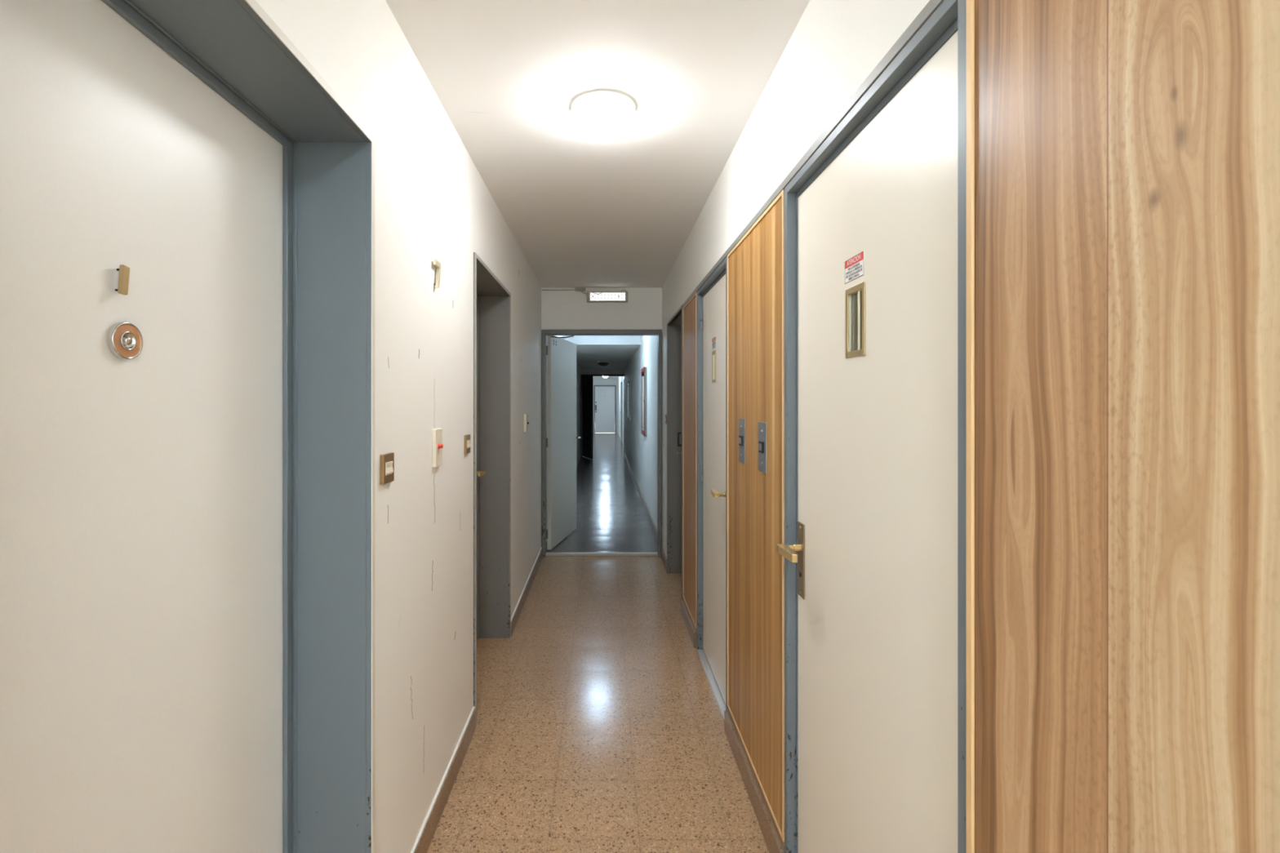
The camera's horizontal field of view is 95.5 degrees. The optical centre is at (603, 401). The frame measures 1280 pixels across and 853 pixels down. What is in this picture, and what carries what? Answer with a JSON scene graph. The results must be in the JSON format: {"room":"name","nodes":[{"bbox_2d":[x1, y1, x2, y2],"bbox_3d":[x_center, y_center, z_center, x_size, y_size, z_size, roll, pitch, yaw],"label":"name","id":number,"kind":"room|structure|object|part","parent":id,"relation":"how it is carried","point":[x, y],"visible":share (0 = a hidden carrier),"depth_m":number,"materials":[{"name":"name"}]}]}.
{"room":"apartment building corridor","nodes":[
{"label":"apartment building corridor","id":0,"kind":"room"},
{"bbox_2d":[255,0,581,852],"bbox_3d":[-0.834,0.190,11.850,0.533,2.500,30.100,0,0,0],"label":"wall","id":1,"kind":"structure","parent":0,"point":[432,201],"depth_m":1.84,"materials":[{"name":"white paint"}]},
{"bbox_2d":[0,0,374,852],"bbox_3d":[-0.689,0.393,0.966,0.246,2.094,0.944,0,0,0],"label":"door","id":2,"kind":"structure","parent":1,"relation":"in","point":[187,203],"depth_m":1.04,"materials":[{"name":"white paint"}]},
{"bbox_3d":[-0.567,0.393,0.966,0.002,2.094,0.944,0,0,0],"label":"casing","id":3,"kind":"part","parent":2,"relation":"part of","materials":[{"name":"grey metal"}]},
{"bbox_2d":[379,452,394,484],"bbox_3d":[-0.568,0.175,1.529,0.016,0.077,0.074,0,0,0],"label":"bell push","id":4,"kind":"object","parent":1,"relation":"attached to","point":[386,460],"visible":1,"depth_m":1.51,"materials":[{"name":"brown plastic"}]},
{"bbox_2d":[433,259,440,288],"bbox_3d":[-0.568,-0.433,1.972,0.015,0.089,0.063,0,0,0],"label":"hook","id":5,"kind":"object","parent":1,"relation":"attached to","point":[436,263],"depth_m":1.97,"materials":[{"name":"gold metal"}]},
{"bbox_2d":[431,428,443,467],"bbox_3d":[-0.561,0.156,1.985,0.028,0.128,0.078,0,0,0],"label":"switch","id":6,"kind":"object","parent":1,"relation":"attached to","point":[437,433],"visible":1,"depth_m":1.96,"materials":[{"name":"beige plastic"}]},
{"bbox_2d":[463,434,471,453],"bbox_3d":[-0.568,0.177,2.429,0.016,0.077,0.071,0,0,0],"label":"bell push","id":7,"kind":"object","parent":1,"relation":"attached to","point":[467,446],"visible":1,"depth_m":2.40,"materials":[{"name":"brown plastic"}]},
{"bbox_2d":[413,547,542,852],"bbox_3d":[-0.569,1.396,1.085,0.013,0.088,8.570,0,0,0],"label":"baseboard","id":8,"kind":"structure","parent":1,"relation":"attached to","point":[428,832],"depth_m":2.17,"materials":[{"name":"stone"}]},
{"bbox_2d":[473,252,511,726],"bbox_3d":[-0.689,0.389,3.058,0.246,2.102,0.989,0,0,0],"label":"door","id":9,"kind":"structure","parent":1,"relation":"in","point":[491,299],"depth_m":3.54,"materials":[{"name":"grey paint"}]},
{"bbox_3d":[-0.737,0.420,3.410,0.071,0.022,0.121,0,0,0],"label":"lever","id":10,"kind":"part","parent":9,"relation":"part of","materials":[{"name":"gold metal"}]},
{"bbox_2d":[524,413,528,431],"bbox_3d":[-0.561,0.153,4.242,0.028,0.130,0.085,0,0,0],"label":"light switch","id":11,"kind":"object","parent":1,"relation":"attached to","point":[526,415],"visible":1,"depth_m":4.20,"materials":[{"name":"beige plastic"}]},
{"bbox_2d":[385,0,809,378],"bbox_3d":[0.000,-1.035,11.850,2.200,0.350,30.100,0,0,0],"label":"ceiling","id":12,"kind":"structure","parent":0,"point":[582,210],"depth_m":2.09,"materials":[{"name":"paint"}]},
{"bbox_2d":[597,360,608,365],"bbox_3d":[0.000,-0.810,12.300,0.248,0.100,0.248,0,0,0],"label":"ceiling lamp","id":13,"kind":"object","parent":12,"relation":"attached to","point":[599,362],"visible":1,"depth_m":12.21,"materials":[{"name":"white plastic"}]},
{"bbox_3d":[0.000,-0.795,12.300,0.242,0.070,0.242,0,0,0],"label":"lamp shade","id":14,"kind":"part","parent":13,"relation":"part of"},
{"bbox_2d":[571,89,635,138],"bbox_3d":[0.000,-1.014,2.083,0.232,0.092,0.232,0,0,0],"label":"ceiling lamp","id":15,"kind":"object","parent":12,"relation":"attached to","point":[600,113],"visible":1,"depth_m":2.01,"materials":[{"name":"white plastic"}]},
{"bbox_2d":[426,432,768,852],"bbox_3d":[0.000,1.480,11.850,2.200,0.120,30.100,0,0,0],"label":"floor","id":16,"kind":"structure","parent":0,"point":[599,728],"depth_m":2.62,"materials":[{"name":"brown stone"}]},
{"bbox_2d":[545,552,657,555],"bbox_3d":[-0.014,1.428,5.438,1.050,0.024,0.045,0,0,0],"label":"threshold","id":17,"kind":"object","parent":16,"relation":"on","point":[546,553],"visible":1,"depth_m":5.42,"materials":[{"name":"metal"}]},
{"bbox_2d":[541,287,662,329],"bbox_3d":[0.000,0.190,5.442,2.200,2.500,0.115,0,0,0],"label":"wall","id":18,"kind":"structure","parent":0,"point":[560,309],"depth_m":5.38,"materials":[{"name":"white paint"}]},
{"bbox_2d":[542,288,586,294],"bbox_3d":[-0.362,-1.024,5.372,0.418,0.060,0.023,0,0,0],"label":"cable","id":19,"kind":"object","parent":18,"relation":"attached to","point":[581,290],"visible":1,"depth_m":5.37,"materials":[{"name":"grey plastic"}]},
{"bbox_2d":[541,329,662,557],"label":"door","id":20,"kind":"structure","parent":18,"relation":"in","point":[560,442],"depth_m":5.63,"materials":[{"name":"grey paint"}]},
{"bbox_3d":[-0.390,-0.622,5.530,0.225,0.025,0.061,0,0,0],"label":"closer arm","id":21,"kind":"part","parent":20,"relation":"part of"},
{"bbox_2d":[586,289,627,302],"bbox_3d":[0.037,-0.982,5.360,0.381,0.119,0.050,0,0,0],"label":"emergency light","id":22,"kind":"object","parent":18,"relation":"attached to","point":[592,296],"visible":1,"depth_m":5.34,"materials":[{"name":"grey plastic"}]},
{"bbox_3d":[0.041,-0.971,5.346,0.325,0.073,0.004,0,0,0],"label":"led panel","id":23,"kind":"part","parent":22,"relation":"part of","materials":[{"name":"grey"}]},
{"bbox_2d":[581,368,625,374],"bbox_3d":[0.000,0.180,15.160,2.200,2.480,0.120,0,0,0],"label":"wall","id":24,"kind":"structure","parent":0,"point":[584,371],"depth_m":15.10,"materials":[{"name":"white paint"}]},
{"bbox_2d":[581,374,625,459],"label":"door","id":25,"kind":"structure","parent":24,"relation":"in","point":[587,417],"depth_m":14.67,"materials":[{"name":"black plastic"}]},
{"bbox_2d":[592,378,617,433],"bbox_3d":[0.000,0.180,26.325,2.200,2.480,0.150,0,0,0],"label":"wall","id":26,"kind":"structure","parent":0,"point":[595,381],"depth_m":26.25,"materials":[{"name":"white paint"}]},
{"bbox_2d":[593,385,616,433],"bbox_3d":[0.072,0.335,26.258,1.005,2.170,0.205,0,0,0],"label":"door","id":27,"kind":"structure","parent":26,"relation":"in","point":[604,396],"depth_m":26.23,"materials":[{"name":"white paint"}]},
{"bbox_2d":[617,376,624,444],"bbox_3d":[0.880,0.180,21.060,0.440,2.480,11.680,0,0,0],"label":"wall","id":28,"kind":"structure","parent":0,"point":[620,379],"depth_m":22.96,"materials":[{"name":"white paint"}]},
{"bbox_2d":[619,382,622,442],"bbox_3d":[0.618,0.360,20.700,0.085,2.120,1.120,0,0,0],"label":"door","id":29,"kind":"structure","parent":28,"relation":"in","point":[620,412],"depth_m":20.14,"materials":[{"name":"blue paint"}]},
{"bbox_3d":[0.645,0.360,20.700,0.030,2.120,1.120,0,0,0],"label":"frame","id":30,"kind":"part","parent":29,"relation":"part of","materials":[{"name":"blue paint"}]},
{"bbox_2d":[622,378,624,447],"bbox_3d":[0.618,0.360,17.700,0.085,2.120,1.120,0,0,0],"label":"door","id":31,"kind":"structure","parent":28,"relation":"in","point":[624,379],"depth_m":17.95,"materials":[{"name":"blue paint"}]},
{"bbox_2d":[625,0,929,559],"bbox_3d":[0.823,0.190,7.575,0.555,2.500,15.050,0,0,0],"label":"wall","id":32,"kind":"structure","parent":0,"point":[834,46],"depth_m":1.89,"materials":[{"name":"white paint"}]},
{"bbox_2d":[627,380,630,420],"bbox_3d":[0.540,-0.030,12.385,0.044,0.840,0.670,0,0,0],"label":"picture frame","id":33,"kind":"object","parent":32,"relation":"attached to","point":[628,381],"visible":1,"depth_m":12.05,"materials":[{"name":"grey"}]},
{"bbox_3d":[0.532,-0.030,12.385,0.003,0.730,0.560,0,0,0],"label":"pane","id":34,"kind":"part","parent":33,"relation":"part of","materials":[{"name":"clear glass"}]},
{"bbox_3d":[0.532,-0.030,12.385,0.009,0.840,0.670,0,0,0],"label":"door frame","id":35,"kind":"part","parent":33,"relation":"part of","materials":[{"name":"black plastic"}]},
{"bbox_2d":[624,453,657,540],"bbox_3d":[0.604,1.375,11.303,0.113,0.090,11.595,0,0,0],"label":"baseboard","id":36,"kind":"structure","parent":32,"relation":"attached to","point":[648,513],"depth_m":7.76,"materials":[{"name":"stone"}]},
{"bbox_2d":[640,366,646,435],"bbox_3d":[0.540,-0.007,7.790,0.044,0.895,0.620,0,0,0],"label":"picture frame","id":37,"kind":"object","parent":32,"relation":"attached to","point":[643,371],"visible":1,"depth_m":7.63,"materials":[{"name":"red paint"}]},
{"bbox_3d":[0.532,-0.007,7.790,0.003,0.785,0.510,0,0,0],"label":"pane","id":38,"kind":"part","parent":37,"relation":"part of","materials":[{"name":"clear glass"}]},
{"bbox_2d":[664,414,666,423],"bbox_3d":[0.538,0.150,5.003,0.016,0.077,0.075,0,0,0],"label":"bell push","id":39,"kind":"object","parent":32,"relation":"attached to","point":[665,415],"visible":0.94,"depth_m":4.97,"materials":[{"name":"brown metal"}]},
{"bbox_2d":[666,304,683,599],"bbox_3d":[0.659,0.390,4.416,0.246,2.101,0.944,0,0,0],"label":"door","id":40,"kind":"structure","parent":32,"relation":"in","point":[674,331],"depth_m":4.87,"materials":[{"name":"grey paint"}]},
{"bbox_2d":[696,256,727,720],"bbox_3d":[0.560,0.399,2.963,0.122,2.082,0.844,0,0,0],"label":"door","id":41,"kind":"structure","parent":32,"relation":"in","point":[712,296],"depth_m":3.03,"materials":[{"name":"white paint"}]},
{"bbox_3d":[0.582,1.433,2.958,0.078,0.014,0.765,0,0,0],"label":"sill","id":42,"kind":"part","parent":41,"relation":"part of","materials":[{"name":"metal"}]},
{"bbox_2d":[711,337,715,348],"bbox_3d":[0.573,-0.305,3.003,0.001,0.053,0.099,0,0,0],"label":"warning sticker","id":43,"kind":"object","parent":41,"relation":"attached to","point":[713,340],"visible":1,"depth_m":3.00,"materials":[{"name":"white paper"}]},
{"bbox_3d":[0.535,0.422,2.682,0.072,0.022,0.116,0,0,0],"label":"lever","id":44,"kind":"part","parent":41,"relation":"part of","materials":[{"name":"gold metal"}]},
{"bbox_2d":[660,547,784,852],"bbox_3d":[0.552,1.395,1.085,0.046,0.090,8.570,0,0,0],"label":"baseboard","id":45,"kind":"structure","parent":32,"relation":"attached to","point":[773,843],"depth_m":2.13,"materials":[{"name":"stone"}]},
{"bbox_2d":[668,0,943,324],"bbox_3d":[0.553,-0.655,2.462,0.024,0.024,4.885,0,0,0],"label":"trim","id":46,"kind":"structure","parent":32,"relation":"attached to","point":[931,6],"depth_m":1.29,"materials":[{"name":"beige paint"}]},
{"bbox_2d":[777,0,966,852],"bbox_3d":[0.560,0.399,1.306,0.122,2.082,0.875,0,0,0],"label":"door","id":47,"kind":"structure","parent":32,"relation":"in","point":[873,550],"depth_m":1.19,"materials":[{"name":"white paint"}]},
{"bbox_3d":[0.535,0.422,1.622,0.072,0.022,0.126,0,0,0],"label":"lever","id":48,"kind":"part","parent":47,"relation":"part of","materials":[{"name":"gold metal"}]},
{"bbox_3d":[0.571,0.456,1.674,0.004,0.212,0.050,0,0,0],"label":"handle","id":49,"kind":"part","parent":47,"relation":"part of","materials":[{"name":"brown metal"}]},
{"bbox_2d":[844,251,863,284],"bbox_3d":[0.573,-0.305,1.325,0.001,0.053,0.099,0,0,0],"label":"warning sticker","id":50,"kind":"object","parent":47,"relation":"attached to","point":[854,266],"visible":1,"depth_m":1.32,"materials":[{"name":"white paper"}]},
{"bbox_3d":[0.580,-0.183,1.317,0.002,0.132,0.072,0,0,0],"label":"pane","id":51,"kind":"part","parent":47,"relation":"part of","materials":[{"name":"clear glass"}]},
{"bbox_3d":[0.713,0.387,3.668,0.264,2.106,0.564,0,0,0],"label":"wall","id":52,"kind":"structure","parent":0,"visible":0},
{"bbox_2d":[683,292,696,631],"bbox_3d":[0.560,0.355,3.668,0.039,1.990,0.560,0,0,0],"label":"wood panel","id":53,"kind":"object","parent":52,"relation":"attached to","point":[690,308],"visible":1,"depth_m":3.65,"materials":[{"name":"brown wood"}]},
{"bbox_3d":[0.713,0.387,0.459,0.264,2.106,0.818,0,0,0],"label":"wall","id":54,"kind":"structure","parent":0,"visible":0},
{"bbox_2d":[966,0,1279,852],"bbox_3d":[0.560,0.355,0.459,0.039,1.990,0.815,0,0,0],"label":"wood panel","id":55,"kind":"object","parent":54,"relation":"attached to","point":[1123,156],"visible":1,"depth_m":0.61,"materials":[{"name":"brown wood"}]},
{"bbox_3d":[0.713,0.387,2.143,0.264,2.106,0.795,0,0,0],"label":"wall","id":56,"kind":"structure","parent":0,"visible":0},
{"bbox_2d":[727,189,784,849],"bbox_3d":[0.560,0.355,2.143,0.039,1.990,0.791,0,0,0],"label":"wood panel","id":57,"kind":"object","parent":56,"relation":"attached to","point":[756,264],"visible":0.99,"depth_m":2.06,"materials":[{"name":"brown wood"}]},
{"bbox_2d":[738,417,745,463],"bbox_3d":[0.540,0.152,2.277,0.011,0.173,0.093,0,0,0],"label":"plate","id":58,"kind":"object","parent":57,"relation":"attached to","point":[741,421],"visible":1,"depth_m":2.26,"materials":[{"name":"metal"}]},
{"bbox_2d":[758,422,766,473],"bbox_3d":[0.540,0.155,1.985,0.011,0.170,0.100,0,0,0],"label":"plate","id":59,"kind":"object","parent":57,"relation":"attached to","point":[762,426],"visible":1,"depth_m":1.97,"materials":[{"name":"metal"}]}
]}

